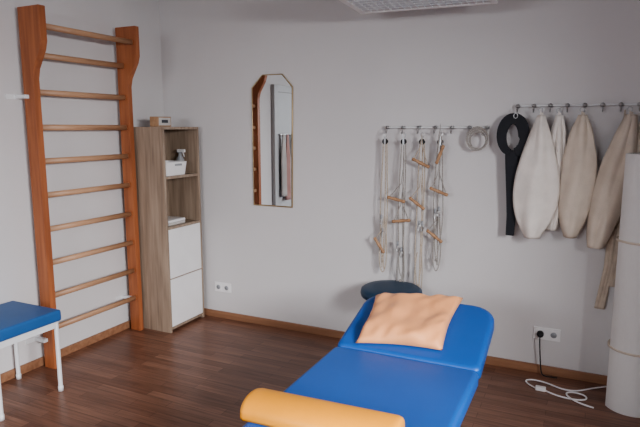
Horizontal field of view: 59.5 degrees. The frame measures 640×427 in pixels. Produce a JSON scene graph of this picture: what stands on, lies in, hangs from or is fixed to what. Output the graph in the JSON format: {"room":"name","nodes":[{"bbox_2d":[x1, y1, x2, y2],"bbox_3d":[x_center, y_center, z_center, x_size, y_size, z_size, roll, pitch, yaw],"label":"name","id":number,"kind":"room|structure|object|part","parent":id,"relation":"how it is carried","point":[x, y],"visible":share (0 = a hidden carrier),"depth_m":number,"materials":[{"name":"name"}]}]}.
{"room":"physical therapy room","nodes":[
{"label":"physical therapy room","id":0,"kind":"room"},
{"bbox_2d":[0,0,163,373],"bbox_3d":[-2.559,-0.151,2.467,0.200,2.750,5.320,4,10,25],"label":"wall","id":1,"kind":"structure","parent":0,"point":[19,281],"depth_m":3.95,"materials":[{"name":"paint"}]},
{"bbox_2d":[0,320,130,382],"bbox_3d":[-1.701,0.944,4.201,0.018,0.058,1.752,4,10,25],"label":"baseboard","id":2,"kind":"structure","parent":1,"relation":"attached to","point":[8,375],"depth_m":4.02,"materials":[{"name":"brown wood"}]},
{"bbox_2d":[5,4,143,368],"bbox_3d":[-1.634,-0.161,3.912,0.240,2.330,0.926,4,10,25],"label":"wall bars","id":3,"kind":"object","parent":1,"relation":"attached to","point":[33,27],"visible":0.99,"depth_m":3.77,"materials":[{"name":"brown wood"}]},
{"bbox_3d":[-1.920,-0.729,3.494,0.006,0.030,0.090,4,10,25],"label":"bracket plate","id":4,"kind":"part","parent":3,"relation":"part of","materials":[{"name":"white metal"}]},
{"bbox_3d":[-1.865,-0.730,3.500,0.100,0.024,0.030,4,10,25],"label":"bracket arm","id":5,"kind":"part","parent":3,"relation":"part of","materials":[{"name":"white metal"}]},
{"bbox_3d":[-1.920,0.843,3.735,0.006,0.030,0.090,4,10,25],"label":"bracket plate","id":6,"kind":"part","parent":3,"relation":"part of","materials":[{"name":"white metal"}]},
{"bbox_3d":[-1.762,-0.111,3.589,0.190,2.330,0.047,4,10,25],"label":"post","id":7,"kind":"part","parent":3,"relation":"part of","materials":[{"name":"brown wood"}]},
{"bbox_3d":[-1.865,0.842,3.742,0.100,0.024,0.030,4,10,25],"label":"bracket arm","id":8,"kind":"part","parent":3,"relation":"part of","materials":[{"name":"white metal"}]},
{"bbox_3d":[-1.422,-0.219,4.295,0.190,2.330,0.043,4,10,25],"label":"post","id":9,"kind":"part","parent":3,"relation":"part of","materials":[{"name":"brown wood"}]},
{"bbox_2d":[0,315,639,426],"bbox_3d":[-0.439,1.411,1.684,4.900,0.100,5.720,4,10,25],"label":"floor","id":10,"kind":"structure","parent":0,"point":[201,373],"depth_m":3.53,"materials":[{"name":"laminate"}]},
{"bbox_2d":[0,301,63,420],"bbox_3d":[-1.852,0.849,3.316,0.435,0.515,0.440,4,10,25],"label":"stool","id":11,"kind":"object","parent":10,"relation":"on","point":[19,321],"visible":1,"depth_m":3.29,"materials":[{"name":"blue leather"}]},
{"bbox_3d":[-1.762,0.923,3.066,0.027,0.415,0.026,4,10,25],"label":"leg","id":12,"kind":"part","parent":11,"relation":"part of","materials":[{"name":"white metal"}]},
{"bbox_3d":[-1.942,0.844,3.578,0.027,0.415,0.026,4,10,25],"label":"leg","id":13,"kind":"part","parent":11,"relation":"part of","materials":[{"name":"white metal"}]},
{"bbox_3d":[-1.852,0.629,3.283,0.435,0.070,0.440,4,10,25],"label":"seat","id":14,"kind":"part","parent":11,"relation":"part of","materials":[{"name":"blue leather"}]},
{"bbox_3d":[-1.595,0.869,3.414,0.027,0.415,0.026,4,10,25],"label":"leg","id":15,"kind":"part","parent":11,"relation":"part of","materials":[{"name":"white metal"}]},
{"bbox_2d":[134,127,204,332],"bbox_3d":[-1.227,0.109,4.543,0.332,1.605,0.430,4,10,25],"label":"shelf unit","id":16,"kind":"object","parent":10,"relation":"on","point":[171,257],"visible":0.84,"depth_m":4.42,"materials":[{"name":"brown wood"}]},
{"bbox_2d":[150,116,170,126],"bbox_3d":[-1.223,-0.705,4.298,0.082,0.076,0.150,4,10,25],"label":"clock","id":17,"kind":"object","parent":16,"relation":"on","point":[156,121],"visible":1,"depth_m":4.25,"materials":[{"name":"brown wood"}]},
{"bbox_2d":[165,160,186,175],"bbox_3d":[-1.207,-0.357,4.417,0.216,0.104,0.260,4,10,25],"label":"storage box","id":18,"kind":"object","parent":16,"relation":"on","point":[173,168],"visible":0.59,"depth_m":4.37,"materials":[{"name":"white paint"}]},
{"bbox_2d":[176,149,184,160],"bbox_3d":[-1.136,-0.428,4.579,0.083,0.194,0.066,4,10,25],"label":"spray bottle","id":19,"kind":"object","parent":18,"relation":"in","point":[180,151],"visible":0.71,"depth_m":4.56,"materials":[{"name":"grey plastic"}]},
{"bbox_2d":[168,216,184,225],"bbox_3d":[-1.232,0.058,4.482,0.230,0.043,0.200,4,10,25],"label":"folded towels","id":20,"kind":"object","parent":16,"relation":"on","point":[172,220],"visible":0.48,"depth_m":4.45,"materials":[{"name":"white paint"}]},
{"bbox_3d":[-1.087,0.292,4.504,0.022,0.385,0.384,4,10,25],"label":"drawer","id":21,"kind":"part","parent":16,"relation":"part of","materials":[{"name":"white paint"}]},
{"bbox_3d":[-1.087,0.680,4.564,0.022,0.380,0.384,4,10,25],"label":"drawer","id":22,"kind":"part","parent":16,"relation":"part of","materials":[{"name":"white paint"}]},
{"bbox_2d":[242,296,493,426],"bbox_3d":[0.134,0.939,2.026,0.660,0.729,2.054,4,10,25],"label":"table","id":23,"kind":"object","parent":10,"relation":"on","point":[427,387],"visible":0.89,"depth_m":2.29,"materials":[{"name":"blue leather"}]},
{"bbox_2d":[240,388,404,426],"bbox_3d":[0.003,0.684,1.908,0.550,0.066,0.176,4,9,22],"label":"bolster cushion","id":24,"kind":"object","parent":23,"relation":"on","point":[262,406],"visible":1,"depth_m":1.88,"materials":[{"name":"orange leather"}]},
{"bbox_2d":[356,293,462,349],"bbox_3d":[0.443,0.502,2.704,0.452,0.161,0.416,3,9,18],"label":"pillow","id":25,"kind":"object","parent":23,"relation":"on","point":[409,319],"visible":1,"depth_m":2.62,"materials":[{"name":"beige fabric"}]},
{"bbox_2d":[360,280,422,299],"bbox_3d":[0.490,0.758,3.856,0.433,0.530,0.435,4,10,25],"label":"round stool","id":26,"kind":"object","parent":10,"relation":"on","point":[371,289],"visible":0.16,"depth_m":3.78,"materials":[{"name":"blue leather"}]},
{"bbox_2d":[537,330,556,377],"bbox_3d":[1.469,0.912,3.623,0.141,0.292,0.051,4,10,25],"label":"power cord","id":27,"kind":"object","parent":10,"relation":"on","point":[540,334],"visible":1,"depth_m":3.62,"materials":[{"name":"rubber"}]},
{"bbox_2d":[525,379,605,408],"bbox_3d":[1.502,1.079,3.437,0.466,0.024,0.339,4,10,25],"label":"lead","id":28,"kind":"object","parent":10,"relation":"on","point":[537,387],"visible":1,"depth_m":3.43,"materials":[{"name":"white plastic"}]},
{"bbox_2d":[605,153,639,417],"bbox_3d":[1.802,0.398,3.143,0.285,1.460,0.285,4,10,25],"label":"roll","id":29,"kind":"object","parent":10,"relation":"on","point":[623,377],"visible":1,"depth_m":3.09,"materials":[{"name":"beige fabric"}]},
{"bbox_2d":[159,0,639,375],"bbox_3d":[0.750,-0.376,3.930,4.900,2.750,0.200,4,10,25],"label":"wall","id":30,"kind":"structure","parent":0,"point":[353,75],"depth_m":3.90,"materials":[{"name":"paint"}]},
{"bbox_2d":[215,281,230,292],"bbox_3d":[-0.819,0.622,4.720,0.164,0.082,0.014,4,10,25],"label":"wall socket","id":31,"kind":"object","parent":30,"relation":"attached to","point":[219,286],"visible":1,"depth_m":4.72,"materials":[{"name":"white paint"}]},
{"bbox_2d":[251,74,292,207],"bbox_3d":[-0.364,-0.555,4.319,0.362,1.012,0.016,4,10,25],"label":"wall mirror","id":32,"kind":"object","parent":30,"relation":"attached to","point":[272,94],"visible":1,"depth_m":4.31,"materials":[{"name":"clear glass"}]},
{"bbox_2d":[204,308,606,384],"bbox_3d":[0.703,0.970,4.037,4.500,0.058,0.018,4,10,25],"label":"baseboard","id":33,"kind":"structure","parent":30,"relation":"attached to","point":[490,360],"depth_m":3.81,"materials":[{"name":"brown wood"}]},
{"bbox_2d":[385,125,489,150],"bbox_3d":[0.769,-0.505,3.737,0.704,0.162,0.092,4,10,25],"label":"hook rail","id":34,"kind":"object","parent":30,"relation":"attached to","point":[477,128],"visible":1,"depth_m":3.61,"materials":[{"name":"grey metal"}]},
{"bbox_2d":[373,132,387,271],"bbox_3d":[0.426,-0.071,3.917,0.099,0.989,0.039,4,10,25],"label":"pulley","id":35,"kind":"object","parent":34,"relation":"hanging from","point":[383,229],"visible":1,"depth_m":3.93,"materials":[{"name":"white fabric"},{"name":"brushed steel"},{"name":"light orange-brown wood"}]},
{"bbox_3d":[0.418,0.224,3.958,0.024,0.130,0.024,-35,-8,26],"label":"handle","id":36,"kind":"part","parent":35,"relation":"part of","materials":[{"name":"orange wood"}]},
{"bbox_3d":[0.433,-0.064,3.930,0.027,0.907,0.011,4,10,25],"label":"cord","id":37,"kind":"part","parent":35,"relation":"part of","materials":[{"name":"white fabric"}]},
{"bbox_3d":[0.453,-0.056,3.920,0.012,0.918,0.020,-5,10,-30],"label":"cord","id":38,"kind":"part","parent":35,"relation":"part of","materials":[{"name":"beige fabric"}]},
{"bbox_3d":[0.455,-0.099,3.911,0.041,0.832,0.014,4,10,25],"label":"cord","id":39,"kind":"part","parent":35,"relation":"part of","materials":[{"name":"white fabric"}]},
{"bbox_2d":[387,132,410,281],"bbox_3d":[0.546,0.002,3.872,0.170,1.119,0.043,4,10,25],"label":"pulley","id":40,"kind":"object","parent":34,"relation":"hanging from","point":[403,141],"visible":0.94,"depth_m":3.86,"materials":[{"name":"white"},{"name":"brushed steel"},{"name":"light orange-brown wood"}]},
{"bbox_3d":[0.524,-0.097,3.857,0.130,0.024,0.024,17,15,23],"label":"handle","id":41,"kind":"part","parent":40,"relation":"part of","materials":[{"name":"orange wood"}]},
{"bbox_3d":[0.556,-0.030,3.875,0.038,0.956,0.016,4,10,25],"label":"cord","id":42,"kind":"part","parent":40,"relation":"part of","materials":[{"name":"white fabric"}]},
{"bbox_3d":[0.559,0.051,3.863,0.130,0.024,0.024,-5,6,26],"label":"handle","id":43,"kind":"part","parent":40,"relation":"part of","materials":[{"name":"orange wood"}]},
{"bbox_3d":[0.574,-0.012,3.870,0.019,0.991,0.013,-3,9,-17],"label":"cord","id":44,"kind":"part","parent":40,"relation":"part of","materials":[{"name":"beige fabric"}]},
{"bbox_3d":[0.577,-0.003,3.865,0.028,1.008,0.014,4,10,25],"label":"cord","id":45,"kind":"part","parent":40,"relation":"part of","materials":[{"name":"beige fabric"}]},
{"bbox_2d":[408,132,429,287],"bbox_3d":[0.671,0.021,3.813,0.141,1.139,0.040,4,10,25],"label":"pulley","id":46,"kind":"object","parent":34,"relation":"hanging from","point":[421,141],"visible":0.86,"depth_m":3.80,"materials":[{"name":"white fabric"},{"name":"brushed steel"},{"name":"light orange-brown wood"}]},
{"bbox_3d":[0.656,-0.068,3.798,0.130,0.024,0.024,40,22,15],"label":"handle","id":47,"kind":"part","parent":46,"relation":"part of","materials":[{"name":"orange wood"}]},
{"bbox_3d":[0.667,0.023,3.825,0.030,1.046,0.014,4,10,25],"label":"cord","id":48,"kind":"part","parent":46,"relation":"part of","materials":[{"name":"white fabric"}]},
{"bbox_3d":[0.688,0.024,3.816,0.017,1.047,0.013,4,10,25],"label":"cord","id":49,"kind":"part","parent":46,"relation":"part of","materials":[{"name":"white fabric"}]},
{"bbox_3d":[0.674,-0.338,3.748,0.130,0.024,0.024,30,20,19],"label":"handle","id":50,"kind":"part","parent":46,"relation":"part of","materials":[{"name":"orange wood"}]},
{"bbox_3d":[0.697,0.010,3.814,0.024,1.018,0.013,4,10,25],"label":"cord","id":51,"kind":"part","parent":46,"relation":"part of","materials":[{"name":"beige fabric"}]},
{"bbox_2d":[426,123,447,270],"bbox_3d":[0.787,-0.098,3.741,0.142,0.996,0.043,4,10,25],"label":"pulley","id":52,"kind":"object","parent":34,"relation":"hanging from","point":[440,141],"visible":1,"depth_m":3.75,"materials":[{"name":"white fabric"},{"name":"brushed steel"},{"name":"light orange-brown wood"}]},
{"bbox_3d":[0.771,0.153,3.776,0.130,0.024,0.024,40,22,15],"label":"handle","id":53,"kind":"part","parent":52,"relation":"part of","materials":[{"name":"orange wood"}]},
{"bbox_3d":[0.782,-0.068,3.761,0.044,0.848,0.015,3,9,19],"label":"cord","id":54,"kind":"part","parent":52,"relation":"part of","materials":[{"name":"white fabric"}]},
{"bbox_3d":[0.789,-0.146,3.722,0.130,0.024,0.024,25,18,20],"label":"handle","id":55,"kind":"part","parent":52,"relation":"part of","materials":[{"name":"orange wood"}]},
{"bbox_3d":[0.795,-0.066,3.754,0.019,0.848,0.018,4,10,25],"label":"cord","id":56,"kind":"part","parent":52,"relation":"part of","materials":[{"name":"white fabric"}]},
{"bbox_3d":[0.809,-0.094,3.743,0.036,0.790,0.014,2,9,11],"label":"cord","id":57,"kind":"part","parent":52,"relation":"part of","materials":[{"name":"white fabric"}]},
{"bbox_3d":[0.789,-0.388,3.685,0.024,0.130,0.024,25,18,20],"label":"handle","id":58,"kind":"part","parent":52,"relation":"part of","materials":[{"name":"orange wood"}]},
{"bbox_3d":[1.009,-0.477,3.589,0.134,0.148,0.008,4,10,25],"label":"coiled cord","id":59,"kind":"part","parent":34,"relation":"part of","materials":[{"name":"beige fabric"}]},
{"bbox_3d":[1.006,-0.480,3.586,0.144,0.158,0.008,4,10,25],"label":"coiled cord","id":60,"kind":"part","parent":34,"relation":"part of","materials":[{"name":"beige fabric"}]},
{"bbox_3d":[1.014,-0.475,3.592,0.125,0.137,0.008,4,10,25],"label":"coiled cord","id":61,"kind":"part","parent":34,"relation":"part of","materials":[{"name":"white fabric"}]},
{"bbox_3d":[1.016,-0.470,3.601,0.106,0.116,0.008,4,10,25],"label":"coiled cord","id":62,"kind":"part","parent":34,"relation":"part of","materials":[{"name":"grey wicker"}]},
{"bbox_3d":[1.012,-0.472,3.598,0.116,0.127,0.008,4,10,25],"label":"coiled cord","id":63,"kind":"part","parent":34,"relation":"part of","materials":[{"name":"white fabric"}]},
{"bbox_2d":[533,326,560,341],"bbox_3d":[1.474,0.783,3.638,0.164,0.082,0.014,4,10,25],"label":"wall socket","id":64,"kind":"object","parent":30,"relation":"attached to","point":[550,334],"visible":0.94,"depth_m":3.63,"materials":[{"name":"white paint"}]},
{"bbox_2d":[516,102,639,112],"bbox_3d":[1.575,-0.630,3.331,0.785,0.055,0.088,4,10,25],"label":"hook rail","id":65,"kind":"object","parent":30,"relation":"attached to","point":[620,104],"visible":0.99,"depth_m":3.35,"materials":[{"name":"grey metal"}]},
{"bbox_2d":[497,113,529,235],"bbox_3d":[1.206,-0.242,3.521,0.205,0.772,0.043,4,10,25],"label":"belt","id":66,"kind":"object","parent":65,"relation":"hanging from","point":[512,157],"visible":0.92,"depth_m":3.50,"materials":[{"name":"fabric"}]},
{"bbox_2d":[513,108,559,238],"bbox_3d":[1.313,-0.238,3.397,0.270,0.798,0.076,4,10,25],"label":"sling","id":67,"kind":"object","parent":65,"relation":"hanging from","point":[536,188],"visible":1,"depth_m":3.39,"materials":[{"name":"fabric"}]},
{"bbox_2d":[546,108,566,230],"bbox_3d":[1.430,-0.265,3.399,0.115,0.747,0.063,4,10,25],"label":"sling","id":68,"kind":"object","parent":65,"relation":"hanging from","point":[558,131],"visible":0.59,"depth_m":3.36,"materials":[{"name":"fabric"}]},
{"bbox_2d":[558,107,596,237],"bbox_3d":[1.527,-0.235,3.311,0.200,0.778,0.075,4,10,25],"label":"sling","id":69,"kind":"object","parent":65,"relation":"hanging from","point":[579,160],"visible":1,"depth_m":3.30,"materials":[{"name":"fabric"}]},
{"bbox_2d":[594,110,625,308],"bbox_3d":[1.760,-0.007,3.356,0.130,1.209,0.028,3,9,21],"label":"strap","id":70,"kind":"object","parent":65,"relation":"hanging from","point":[608,277],"visible":0.66,"depth_m":3.40,"materials":[{"name":"beige fabric"}]},
{"bbox_3d":[1.744,0.338,3.414,0.089,0.509,0.023,4,10,25],"label":"panel","id":71,"kind":"part","parent":70,"relation":"part of","materials":[{"name":"beige fabric"}]},
{"bbox_3d":[1.790,0.219,3.378,0.059,0.462,0.021,4,10,25],"label":"panel","id":72,"kind":"part","parent":70,"relation":"part of","materials":[{"name":"beige fabric"}]},
{"bbox_2d":[586,106,637,248],"bbox_3d":[1.688,-0.199,3.234,0.232,0.826,0.075,4,10,25],"label":"sling","id":73,"kind":"object","parent":65,"relation":"hanging from","point":[604,214],"visible":0.85,"depth_m":3.23,"materials":[{"name":"fabric"}]},
{"bbox_2d":[637,121,639,152],"bbox_3d":[1.838,-0.254,3.203,0.168,0.708,0.054,4,10,25],"label":"sling","id":74,"kind":"object","parent":65,"relation":"hanging from","point":[638,143],"visible":0.07,"depth_m":3.18,"materials":[{"name":"fabric"}]},
{"bbox_3d":[-0.438,-1.406,1.251,4.900,0.100,5.720,4,10,25],"label":"ceiling","id":75,"kind":"structure","parent":0,"visible":0},
{"bbox_2d":[339,0,497,13],"bbox_3d":[0.524,-1.402,3.034,0.820,0.450,0.620,3,9,21],"label":"ceiling lamp","id":76,"kind":"object","parent":75,"relation":"hanging from","point":[361,6],"visible":1,"depth_m":3.25,"materials":[{"name":"white paint"}]},
{"bbox_3d":[0.159,-1.236,3.205,0.035,0.070,0.620,3,9,21],"label":"frame","id":77,"kind":"part","parent":76,"relation":"part of","materials":[{"name":"white paint"}]}
]}

